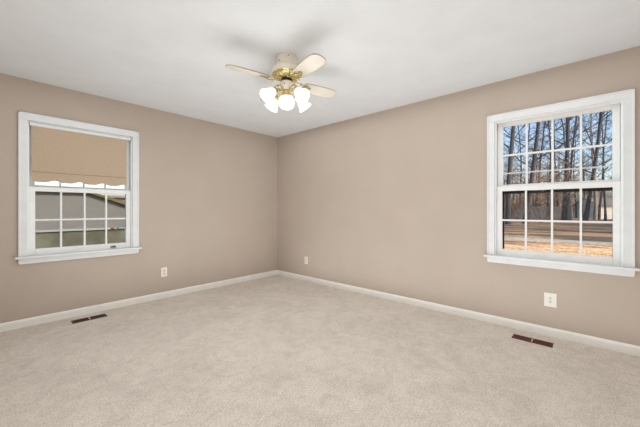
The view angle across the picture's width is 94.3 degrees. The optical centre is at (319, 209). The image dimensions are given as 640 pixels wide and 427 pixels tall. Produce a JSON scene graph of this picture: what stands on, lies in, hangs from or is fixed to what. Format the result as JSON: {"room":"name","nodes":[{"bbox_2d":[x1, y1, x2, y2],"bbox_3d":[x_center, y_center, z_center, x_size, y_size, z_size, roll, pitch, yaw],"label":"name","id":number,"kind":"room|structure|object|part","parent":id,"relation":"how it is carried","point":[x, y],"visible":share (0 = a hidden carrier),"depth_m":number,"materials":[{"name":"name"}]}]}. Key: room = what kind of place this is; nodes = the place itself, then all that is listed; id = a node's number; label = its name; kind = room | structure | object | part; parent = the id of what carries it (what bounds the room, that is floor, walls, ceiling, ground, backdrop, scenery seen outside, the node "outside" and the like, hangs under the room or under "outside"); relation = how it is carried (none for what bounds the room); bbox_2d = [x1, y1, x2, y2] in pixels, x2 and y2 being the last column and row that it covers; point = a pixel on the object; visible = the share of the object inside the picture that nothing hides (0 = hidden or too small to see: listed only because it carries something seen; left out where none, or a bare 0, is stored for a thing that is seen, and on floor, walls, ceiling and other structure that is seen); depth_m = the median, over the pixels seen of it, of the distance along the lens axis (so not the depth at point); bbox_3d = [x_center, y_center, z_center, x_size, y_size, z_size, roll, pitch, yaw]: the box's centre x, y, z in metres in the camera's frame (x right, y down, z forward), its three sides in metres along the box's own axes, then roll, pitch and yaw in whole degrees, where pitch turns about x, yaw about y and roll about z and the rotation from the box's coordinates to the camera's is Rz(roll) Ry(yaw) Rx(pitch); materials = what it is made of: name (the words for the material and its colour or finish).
{"room":"empty bedroom","nodes":[
{"label":"empty bedroom","id":0,"kind":"room"},
{"bbox_2d":[104,195,124,201],"bbox_3d":[-13.219,0.465,20.589,6.600,2.570,12.600,0,0,42],"label":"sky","id":1,"kind":"structure","parent":0,"point":[121,198],"depth_m":17.40,"materials":[{"name":"grey"}]},
{"bbox_2d":[0,73,276,322],"bbox_3d":[-2.205,-0.070,3.818,0.170,2.440,4.120,0,0,42],"label":"wall","id":2,"kind":"structure","parent":0,"point":[208,190],"depth_m":3.84,"materials":[{"name":"beige paint"}]},
{"bbox_2d":[15,111,141,264],"bbox_3d":[-2.636,-0.212,3.315,0.237,1.488,1.090,0,0,42],"label":"window","id":3,"kind":"structure","parent":2,"relation":"in","point":[27,253],"depth_m":3.19,"materials":[{"name":"white paint"}]},
{"bbox_3d":[-2.586,0.468,3.270,0.102,0.020,1.090,0,0,42],"label":"sill","id":4,"kind":"part","parent":3,"relation":"part of","materials":[{"name":"white wood"}]},
{"bbox_3d":[-2.657,-0.543,3.334,0.034,0.682,0.888,0,0,42],"label":"sash","id":5,"kind":"part","parent":3,"relation":"part of","materials":[{"name":"white paint"}]},
{"bbox_2d":[29,121,130,185],"bbox_3d":[-2.591,-0.580,3.274,0.036,0.605,0.881,0,0,42],"label":"roller blind","id":6,"kind":"object","parent":3,"relation":"attached to","point":[59,154],"visible":1,"depth_m":3.21,"materials":[{"name":"fabric"}]},
{"bbox_3d":[-2.622,0.112,3.303,0.036,0.692,0.888,0,0,42],"label":"sash","id":7,"kind":"part","parent":3,"relation":"part of","materials":[{"name":"white paint"}]},
{"bbox_2d":[0,270,276,331],"bbox_3d":[-2.080,1.111,3.820,0.014,0.078,3.950,0,0,42],"label":"baseboard","id":8,"kind":"structure","parent":2,"relation":"attached to","point":[6,326],"depth_m":3.48,"materials":[{"name":"white paint"}]},
{"bbox_2d":[161,267,166,276],"bbox_3d":[-2.035,0.814,3.873,0.009,0.122,0.074,0,0,42],"label":"wall outlet","id":9,"kind":"object","parent":2,"relation":"attached to","point":[163,270],"visible":1,"depth_m":3.87,"materials":[{"name":"white plastic"}]},
{"bbox_2d":[0,275,639,426],"bbox_3d":[-0.305,1.275,2.216,5.140,0.250,4.290,0,0,42],"label":"floor","id":10,"kind":"structure","parent":0,"point":[275,350],"depth_m":2.12,"materials":[{"name":"beige carpet"}]},
{"bbox_2d":[71,314,106,323],"bbox_3d":[-2.433,1.147,3.132,0.106,0.006,0.292,0,0,42],"label":"floor vent","id":11,"kind":"object","parent":10,"relation":"in","point":[100,315],"visible":1,"depth_m":3.12,"materials":[{"name":"brown metal"}]},
{"bbox_2d":[511,334,553,347],"bbox_3d":[1.863,1.147,2.606,0.292,0.006,0.106,0,0,42],"label":"floor vent","id":12,"kind":"object","parent":10,"relation":"in","point":[524,338],"visible":1,"depth_m":2.60,"materials":[{"name":"brown metal"}]},
{"bbox_2d":[0,0,639,136],"bbox_3d":[-0.305,-1.390,2.216,5.140,0.200,4.290,0,0,42],"label":"ceiling","id":13,"kind":"structure","parent":0,"point":[172,56],"depth_m":2.31,"materials":[{"name":"white paint"}]},
{"bbox_2d":[225,53,335,112],"bbox_3d":[-0.281,-1.071,2.533,0.777,0.438,0.787,0,0,10],"label":"ceiling fan","id":14,"kind":"object","parent":13,"relation":"hanging from","point":[286,70],"visible":1,"depth_m":2.43,"materials":[{"name":"white wood"}]},
{"bbox_3d":[-0.565,-1.087,2.330,0.351,0.036,0.134,0,0,-34],"label":"blade","id":15,"kind":"part","parent":14,"relation":"part of","materials":[{"name":"beige wood"}]},
{"bbox_3d":[-0.414,-0.929,2.392,0.128,0.133,0.133,0,0,42],"label":"lamp shade","id":16,"kind":"part","parent":14,"relation":"part of","materials":[{"name":"white glass"}]},
{"bbox_3d":[-0.424,-0.928,2.638,0.133,0.133,0.128,0,0,42],"label":"lamp shade","id":17,"kind":"part","parent":14,"relation":"part of","materials":[{"name":"white glass"}]},
{"bbox_3d":[-0.283,-0.912,2.521,0.144,0.120,0.144,0,0,42],"label":"lamp shade","id":18,"kind":"part","parent":14,"relation":"part of","materials":[{"name":"white glass"}]},
{"bbox_3d":[-0.165,-1.081,2.358,0.079,0.020,0.070,0,0,42],"label":"mounting plate","id":19,"kind":"part","parent":14,"relation":"part of","materials":[{"name":"gold metal"}]},
{"bbox_3d":[-0.154,-0.929,2.390,0.133,0.133,0.128,0,0,42],"label":"lamp shade","id":20,"kind":"part","parent":14,"relation":"part of","materials":[{"name":"white glass"}]},
{"bbox_3d":[-0.141,-0.928,2.637,0.127,0.133,0.133,0,0,42],"label":"lamp shade","id":21,"kind":"part","parent":14,"relation":"part of","materials":[{"name":"white glass"}]},
{"bbox_3d":[-0.087,-1.087,2.243,0.134,0.036,0.351,0,0,-35],"label":"blade","id":22,"kind":"part","parent":14,"relation":"part of","materials":[{"name":"beige wood"}]},
{"bbox_3d":[-0.006,-1.087,2.718,0.351,0.036,0.134,0,0,-35],"label":"blade","id":23,"kind":"part","parent":14,"relation":"part of","materials":[{"name":"beige wood"}]},
{"bbox_2d":[277,46,639,345],"bbox_3d":[1.076,-0.070,3.744,5.140,2.440,0.170,0,0,42],"label":"wall","id":24,"kind":"structure","parent":0,"point":[394,200],"depth_m":3.42,"materials":[{"name":"beige paint"}]},
{"bbox_2d":[277,270,639,356],"bbox_3d":[1.020,1.111,3.671,4.786,0.078,0.014,0,0,42],"label":"baseboard","id":25,"kind":"structure","parent":24,"relation":"attached to","point":[612,345],"depth_m":3.00,"materials":[{"name":"white paint"}]},
{"bbox_2d":[544,292,556,307],"bbox_3d":[2.097,0.821,2.701,0.092,0.127,0.009,0,0,42],"label":"wall outlet","id":26,"kind":"object","parent":24,"relation":"attached to","point":[550,299],"visible":1,"depth_m":2.70,"materials":[{"name":"white plastic"}]},
{"bbox_2d":[484,88,639,276],"bbox_3d":[2.152,-0.212,2.748,1.090,1.488,0.237,0,0,42],"label":"window","id":27,"kind":"structure","parent":24,"relation":"in","point":[621,103],"depth_m":2.61,"materials":[{"name":"white paint"}]},
{"bbox_3d":[2.171,-0.543,2.769,0.888,0.682,0.034,0,0,42],"label":"sash","id":28,"kind":"part","parent":27,"relation":"part of","materials":[{"name":"white paint"}]},
{"bbox_3d":[2.139,0.112,2.734,0.888,0.692,0.036,0,0,42],"label":"sash","id":29,"kind":"part","parent":27,"relation":"part of","materials":[{"name":"white paint"}]},
{"bbox_3d":[2.106,0.468,2.697,1.090,0.020,0.102,0,0,42],"label":"sill","id":30,"kind":"part","parent":27,"relation":"part of","materials":[{"name":"white wood"}]},
{"label":"outside","id":31,"kind":"structure","parent":0,"visible":0},
{"bbox_2d":[504,213,611,256],"bbox_3d":[52.716,1.900,71.933,230.000,0.300,169.400,0,0,42],"label":"ground","id":32,"kind":"structure","parent":31,"point":[599,232],"depth_m":19.44,"materials":[{"name":"brown soil"}]},
{"bbox_2d":[504,150,522,206],"bbox_3d":[37.934,-5.119,57.013,5.866,13.908,5.089,0,0,-24],"label":"bare tree","id":33,"kind":"object","parent":32,"relation":"on","point":[508,150],"visible":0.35,"depth_m":57.24,"materials":[{"name":"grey plant"}]},
{"bbox_2d":[504,193,536,219],"bbox_3d":[30.350,-0.952,46.363,7.176,5.521,4.649,0,0,16],"label":"leafy shrub","id":34,"kind":"object","parent":32,"relation":"on","point":[512,200],"visible":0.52,"depth_m":45.99,"materials":[{"name":"brown plant"}]},
{"bbox_2d":[504,122,550,223],"bbox_3d":[24.451,-16.678,34.976,23.324,37.345,19.019,0,0,-17],"label":"bare tree","id":35,"kind":"object","parent":32,"relation":"on","point":[512,138],"visible":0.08,"depth_m":35.77,"materials":[{"name":"grey plant"}]},
{"bbox_2d":[504,123,560,205],"bbox_3d":[40.708,-10.999,60.471,16.014,25.836,16.028,0,0,1],"label":"bare tree","id":36,"kind":"object","parent":32,"relation":"on","point":[532,123],"visible":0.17,"depth_m":59.79,"materials":[{"name":"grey plant"}]},
{"bbox_2d":[504,119,561,183],"bbox_3d":[36.464,-9.902,52.324,12.026,23.613,14.748,0,0,-19],"label":"bare tree","id":37,"kind":"object","parent":32,"relation":"on","point":[556,119],"visible":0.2,"depth_m":51.60,"materials":[{"name":"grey plant"}]},
{"bbox_2d":[504,206,571,220],"bbox_3d":[35.544,0.575,49.963,10.540,2.350,0.152,0,0,35],"label":"fence","id":38,"kind":"object","parent":32,"relation":"on","point":[557,211],"visible":0.33,"depth_m":48.96,"materials":[{"name":"wood"}]},
{"bbox_2d":[530,145,548,205],"bbox_3d":[42.123,-5.612,57.665,9.717,14.890,6.149,0,0,-30],"label":"bare tree","id":39,"kind":"object","parent":32,"relation":"on","point":[533,145],"visible":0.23,"depth_m":57.58,"materials":[{"name":"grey plant"}]},
{"bbox_2d":[504,116,590,219],"bbox_3d":[37.056,-9.537,48.495,11.491,22.921,13.246,0,0,-31],"label":"bare tree","id":40,"kind":"object","parent":32,"relation":"on","point":[579,116],"visible":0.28,"depth_m":49.44,"materials":[{"name":"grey plant"}]},
{"bbox_2d":[504,149,602,222],"bbox_3d":[29.570,-3.523,40.871,13.846,10.669,11.423,0,0,42],"label":"bare tree","id":41,"kind":"object","parent":32,"relation":"on","point":[540,175],"visible":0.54,"depth_m":39.22,"materials":[{"name":"brown plant"}]},
{"bbox_2d":[518,116,592,219],"bbox_3d":[33.926,-17.988,40.673,16.485,39.923,26.053,0,0,7],"label":"bare tree","id":42,"kind":"object","parent":32,"relation":"on","point":[564,214],"visible":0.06,"depth_m":41.80,"materials":[{"name":"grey plant"}]},
{"bbox_2d":[522,115,588,205],"bbox_3d":[38.246,-8.237,49.068,12.641,20.240,10.308,0,0,-36],"label":"bare tree","id":43,"kind":"object","parent":32,"relation":"on","point":[585,115],"visible":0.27,"depth_m":48.70,"materials":[{"name":"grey plant"}]},
{"bbox_2d":[504,113,611,223],"bbox_3d":[28.117,-15.039,35.128,19.704,34.094,17.092,0,0,38],"label":"bare tree","id":44,"kind":"object","parent":32,"relation":"on","point":[533,166],"visible":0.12,"depth_m":37.00,"materials":[{"name":"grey plant"}]},
{"bbox_2d":[506,117,610,205],"bbox_3d":[38.025,-10.680,48.369,12.829,25.190,15.733,0,0,-42],"label":"bare tree","id":45,"kind":"object","parent":32,"relation":"on","point":[549,165],"visible":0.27,"depth_m":48.94,"materials":[{"name":"grey plant"}]},
{"bbox_2d":[544,147,577,205],"bbox_3d":[45.091,-5.500,55.559,5.371,14.680,6.192,0,0,18],"label":"bare tree","id":46,"kind":"object","parent":32,"relation":"on","point":[548,147],"visible":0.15,"depth_m":55.25,"materials":[{"name":"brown plant"}]},
{"bbox_2d":[516,110,611,220],"bbox_3d":[38.875,-14.239,38.574,18.766,32.470,16.278,0,0,8],"label":"bare tree","id":47,"kind":"object","parent":32,"relation":"on","point":[593,173],"visible":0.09,"depth_m":39.67,"materials":[{"name":"grey plant"}]},
{"bbox_2d":[522,115,611,205],"bbox_3d":[41.784,-11.785,47.929,13.779,27.486,15.885,0,0,-16],"label":"bare tree","id":48,"kind":"object","parent":32,"relation":"on","point":[573,140],"visible":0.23,"depth_m":48.77,"materials":[{"name":"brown plant"}]},
{"bbox_2d":[545,115,607,217],"bbox_3d":[57.915,-9.888,67.008,14.618,23.585,14.632,0,0,-22],"label":"bare tree","id":49,"kind":"object","parent":32,"relation":"on","point":[574,195],"visible":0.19,"depth_m":67.06,"materials":[{"name":"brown plant"}]},
{"bbox_2d":[570,191,592,211],"bbox_3d":[58.791,-1.777,66.941,6.720,7.174,7.151,0,0,42],"label":"leafy shrub","id":50,"kind":"object","parent":32,"relation":"on","point":[586,191],"visible":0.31,"depth_m":66.84,"materials":[{"name":"brown plant"}]},
{"bbox_2d":[554,111,611,220],"bbox_3d":[45.860,-9.158,48.367,11.257,22.104,13.806,0,0,-29],"label":"bare tree","id":51,"kind":"object","parent":32,"relation":"on","point":[602,157],"visible":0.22,"depth_m":47.62,"materials":[{"name":"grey plant"}]},
{"bbox_2d":[572,173,593,217],"bbox_3d":[56.937,-3.923,64.274,7.133,11.497,7.126,0,0,18],"label":"bare tree","id":52,"kind":"object","parent":32,"relation":"on","point":[590,173],"visible":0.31,"depth_m":64.13,"materials":[{"name":"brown plant"}]},
{"bbox_2d":[557,117,611,197],"bbox_3d":[59.633,-10.353,66.849,15.217,24.527,15.203,0,0,-36],"label":"bare tree","id":53,"kind":"object","parent":32,"relation":"on","point":[588,117],"visible":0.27,"depth_m":66.11,"materials":[{"name":"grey plant"}]},
{"bbox_2d":[558,113,611,219],"bbox_3d":[51.907,-9.798,52.566,15.469,23.451,12.250,0,0,-18],"label":"bare tree","id":54,"kind":"object","parent":32,"relation":"on","point":[601,193],"visible":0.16,"depth_m":52.87,"materials":[{"name":"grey plant"}]},
{"bbox_2d":[560,115,611,219],"bbox_3d":[48.827,-11.873,52.560,10.092,27.583,11.634,0,0,8],"label":"bare tree","id":55,"kind":"object","parent":32,"relation":"on","point":[595,217],"visible":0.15,"depth_m":52.07,"materials":[{"name":"grey plant"}]},
{"bbox_2d":[571,197,611,218],"bbox_3d":[61.038,-0.420,62.000,9.600,4.340,11.700,0,0,19],"label":"house","id":56,"kind":"structure","parent":32,"relation":"on","point":[608,199],"depth_m":60.83,"materials":[{"name":"white"}]},
{"bbox_2d":[574,111,611,180],"bbox_3d":[60.009,-9.270,60.930,13.854,22.332,13.842,0,0,21],"label":"bare tree","id":57,"kind":"object","parent":32,"relation":"on","point":[608,111],"visible":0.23,"depth_m":61.16,"materials":[{"name":"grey plant"}]},
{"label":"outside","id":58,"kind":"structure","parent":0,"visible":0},
{"bbox_3d":[-54.285,1.900,13.624,89.400,0.300,60.600,0,0,42],"label":"lawn","id":59,"kind":"structure","parent":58,"visible":0},
{"bbox_2d":[35,191,124,248],"bbox_3d":[-10.844,0.551,10.054,5.850,2.398,10.350,0,0,42],"label":"shed","id":60,"kind":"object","parent":59,"relation":"on","point":[47,204],"visible":0.25,"depth_m":9.46,"materials":[{"name":"grey"}]}
]}

